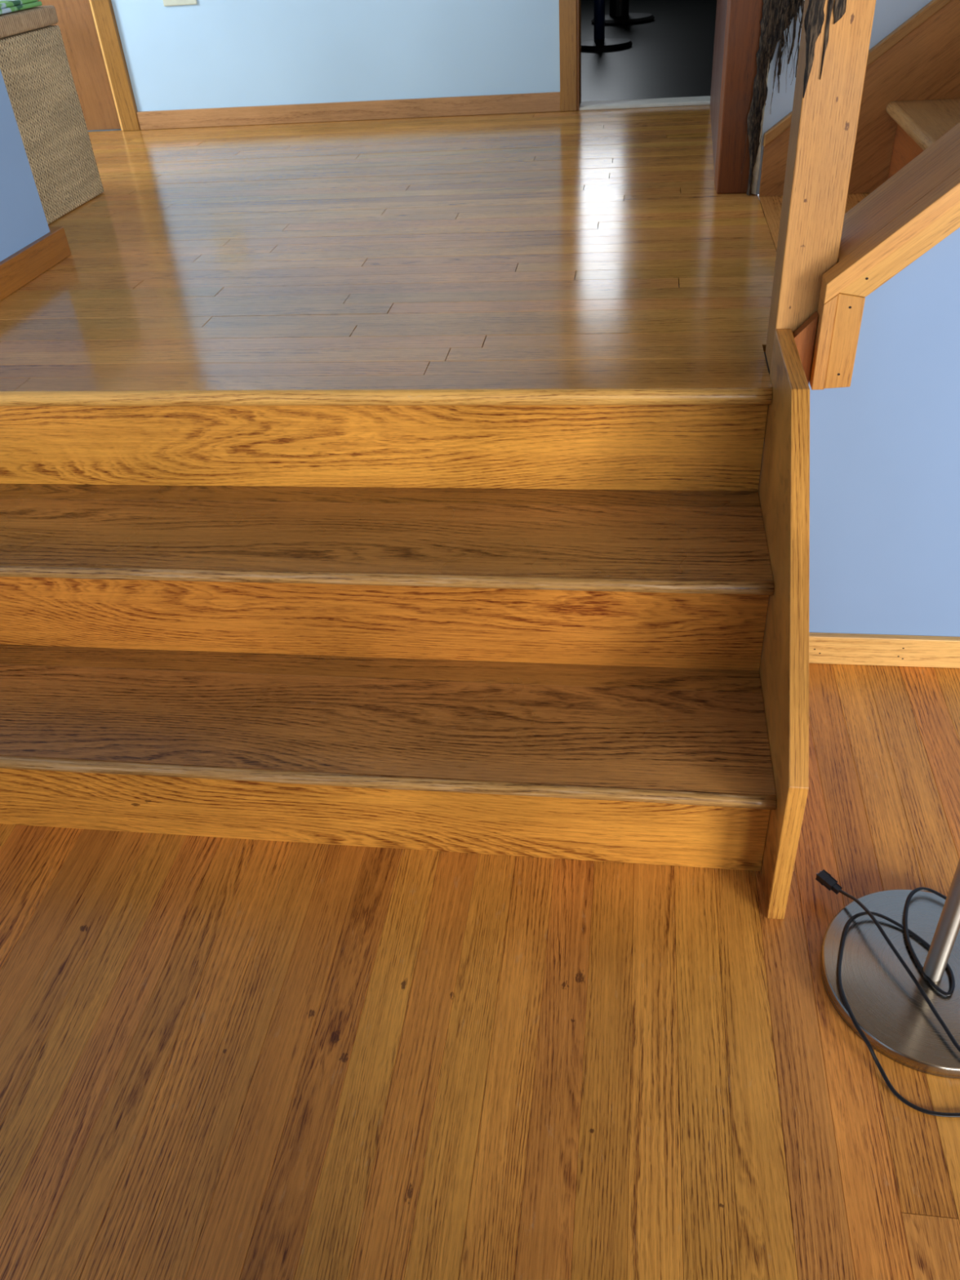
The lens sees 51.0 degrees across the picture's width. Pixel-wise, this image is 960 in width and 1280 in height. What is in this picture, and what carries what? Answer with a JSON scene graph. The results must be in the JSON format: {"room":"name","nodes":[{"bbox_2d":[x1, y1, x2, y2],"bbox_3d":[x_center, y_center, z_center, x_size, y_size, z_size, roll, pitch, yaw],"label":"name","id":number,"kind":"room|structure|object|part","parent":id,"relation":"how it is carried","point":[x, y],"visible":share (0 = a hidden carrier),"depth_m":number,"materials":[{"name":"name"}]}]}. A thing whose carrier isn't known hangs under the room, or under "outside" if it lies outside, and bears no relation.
{"room":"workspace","nodes":[
{"label":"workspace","id":0,"kind":"room"},
{"bbox_2d":[0,69,49,262],"bbox_3d":[-1.391,0.018,-0.214,0.110,2.700,5.070,2,37,8],"label":"wall","id":1,"kind":"structure","parent":0,"point":[23,220],"depth_m":2.10,"materials":[{"name":"blue paint"}]},
{"bbox_2d":[0,226,71,301],"bbox_3d":[-1.046,-0.689,2.001,0.133,0.060,0.718,2,37,8],"label":"baseboard","id":2,"kind":"structure","parent":1,"relation":"attached to","point":[20,268],"depth_m":2.15,"materials":[{"name":"brown wood"}]},
{"bbox_2d":[88,128,121,131],"bbox_3d":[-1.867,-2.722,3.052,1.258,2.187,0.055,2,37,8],"label":"threshold","id":3,"kind":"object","parent":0,"point":[113,129],"depth_m":3.61,"materials":[{"name":"brown"}]},
{"bbox_2d":[111,0,559,111],"bbox_3d":[-0.508,-2.671,2.826,1.498,2.167,0.110,2,37,8],"label":"wall","id":4,"kind":"structure","parent":0,"point":[206,54],"depth_m":3.31,"materials":[{"name":"blue paint"}]},
{"bbox_2d":[36,0,140,130],"bbox_3d":[-1.652,-2.644,2.991,0.806,2.066,0.068,2,37,8],"label":"door","id":5,"kind":"structure","parent":4,"relation":"in","point":[89,29],"depth_m":3.43,"materials":[{"name":"brown wood"}]},
{"bbox_3d":[-1.285,-2.621,2.924,0.060,2.066,0.033,2,37,8],"label":"casing","id":6,"kind":"part","parent":5,"relation":"part of","materials":[{"name":"brown wood"}]},
{"bbox_2d":[162,0,196,6],"bbox_3d":[-0.982,-2.118,3.253,0.115,0.112,0.010,2,37,8],"label":"outlet plate","id":7,"kind":"object","parent":4,"relation":"attached to","point":[166,2],"visible":1,"depth_m":3.28,"materials":[{"name":"white plastic"}]},
{"bbox_2d":[136,91,559,129],"bbox_3d":[-0.464,-1.792,3.412,1.472,0.056,0.012,2,37,8],"label":"baseboard","id":8,"kind":"structure","parent":4,"relation":"attached to","point":[542,101],"depth_m":3.40,"materials":[{"name":"brown wood"}]},
{"bbox_2d":[559,0,581,111],"bbox_3d":[0.472,-2.581,2.714,0.530,2.036,0.132,2,37,8],"label":"trim","id":9,"kind":"structure","parent":4,"relation":"attached to","point":[570,11],"depth_m":3.22,"materials":[{"name":"brown wood"}]},
{"bbox_2d":[579,95,710,110],"bbox_3d":[0.564,-1.770,3.313,0.467,0.012,0.102,2,37,8],"label":"threshold","id":10,"kind":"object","parent":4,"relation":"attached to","point":[693,100],"depth_m":3.29,"materials":[{"name":"grey metal"}]},
{"bbox_2d":[0,104,871,391],"bbox_3d":[-0.505,-1.043,2.559,4.200,0.110,2.269,2,37,8],"label":"floor","id":11,"kind":"structure","parent":0,"point":[598,248],"depth_m":2.08,"materials":[{"name":"brown wood"}]},
{"bbox_2d":[0,4,103,224],"bbox_3d":[-1.305,-1.249,2.456,0.448,0.440,0.565,2,37,8],"label":"hamper","id":12,"kind":"object","parent":11,"relation":"on","point":[34,66],"visible":0.82,"depth_m":2.50,"materials":[{"name":"beige wicker"}]},
{"bbox_2d":[0,0,42,14],"bbox_3d":[-1.304,-1.436,2.317,0.387,0.020,0.491,2,37,8],"label":"folded cloth","id":13,"kind":"object","parent":12,"relation":"on","point":[6,6],"visible":1,"depth_m":2.40,"materials":[{"name":"green fabric"}]},
{"bbox_3d":[-1.317,-1.409,2.336,0.448,0.040,0.565,2,37,8],"label":"hamper lid","id":14,"kind":"part","parent":12,"relation":"part of","materials":[{"name":"beige wicker"}]},
{"bbox_2d":[714,0,804,195],"bbox_3d":[0.573,-1.920,1.732,0.162,2.146,0.152,2,37,8],"label":"door frame","id":15,"kind":"structure","parent":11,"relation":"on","point":[753,30],"depth_m":2.21,"materials":[{"name":"reddish-brown stained wood"},{"name":"dark bark"}]},
{"bbox_2d":[765,0,875,370],"bbox_3d":[0.410,-1.246,0.920,0.084,2.066,0.092,2,37,8],"label":"newel post","id":16,"kind":"object","parent":11,"relation":"on","point":[836,34],"visible":0.99,"depth_m":1.33,"materials":[{"name":"brown wood"}]},
{"bbox_2d":[759,0,959,196],"bbox_3d":[1.810,-1.565,1.157,2.610,2.118,0.908,2,37,8],"label":"stair","id":17,"kind":"structure","parent":11,"relation":"on","point":[910,100],"depth_m":2.14,"materials":[{"name":"brown wood"}]},
{"bbox_2d":[0,662,959,1279],"bbox_3d":[0.697,1.411,0.061,4.350,0.110,4.383,2,37,8],"label":"floor","id":18,"kind":"structure","parent":0,"point":[221,1058],"depth_m":1.23,"materials":[{"name":"brown wood"}]},
{"bbox_2d":[0,311,817,919],"bbox_3d":[-0.300,-0.072,1.517,1.544,0.632,0.588,2,37,8],"label":"wooden steps","id":19,"kind":"structure","parent":18,"relation":"on","point":[568,624],"depth_m":1.53,"materials":[{"name":"brown wood"}]},
{"bbox_2d":[815,858,959,1117],"bbox_3d":[0.539,-0.152,0.813,0.300,1.499,0.323,2,37,8],"label":"floor lamp","id":20,"kind":"object","parent":18,"relation":"on","point":[890,959],"visible":1,"depth_m":1.25,"materials":[{"name":"silver metal"}]},
{"bbox_2d":[581,0,716,102],"bbox_3d":[1.200,-2.891,4.839,4.000,0.092,3.820,2,37,8],"label":"floor","id":21,"kind":"structure","parent":0,"point":[669,55],"depth_m":4.26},
{"bbox_2d":[581,0,632,51],"bbox_3d":[0.546,-2.813,4.425,0.256,0.360,0.256,2,37,8],"label":"stand","id":22,"kind":"object","parent":21,"relation":"on","point":[599,42],"visible":0.89,"depth_m":4.45,"materials":[{"name":"black metal"}]},
{"bbox_2d":[591,0,654,26],"bbox_3d":[0.735,-3.407,5.146,0.330,0.420,0.330,2,37,8],"label":"stool","id":23,"kind":"object","parent":21,"relation":"on","point":[619,15],"visible":0.85,"depth_m":5.19,"materials":[{"name":"black metal"}]},
{"bbox_2d":[710,0,727,176],"bbox_3d":[0.615,-2.287,2.200,0.084,2.167,1.037,2,37,8],"label":"panel","id":24,"kind":"object","parent":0,"point":[722,5],"visible":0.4,"depth_m":2.67,"materials":[{"name":"brown wood"}]},
{"bbox_2d":[755,0,932,194],"bbox_3d":[1.908,-1.891,1.539,2.686,2.167,0.110,2,37,8],"label":"wall","id":25,"kind":"structure","parent":0,"point":[889,15],"depth_m":2.17,"materials":[{"name":"paint"}]},
{"bbox_2d":[808,227,959,636],"bbox_3d":[1.735,-0.966,0.855,2.675,2.600,0.006,2,37,8],"label":"wall","id":26,"kind":"structure","parent":0,"point":[885,446],"depth_m":1.57,"materials":[{"name":"blue paint"}]},
{"bbox_2d":[808,122,959,390],"bbox_3d":[1.449,-1.156,0.825,2.044,1.914,0.198,2,37,8],"label":"cap","id":27,"kind":"object","parent":26,"relation":"attached to","point":[917,207],"visible":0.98,"depth_m":1.38,"materials":[{"name":"brown wood"}]},
{"bbox_2d":[808,632,959,668],"bbox_3d":[1.812,0.053,1.609,2.675,0.060,0.013,2,37,8],"label":"baseboard","id":28,"kind":"structure","parent":26,"relation":"attached to","point":[886,650],"depth_m":1.76,"materials":[{"name":"brown wood"}]}
]}

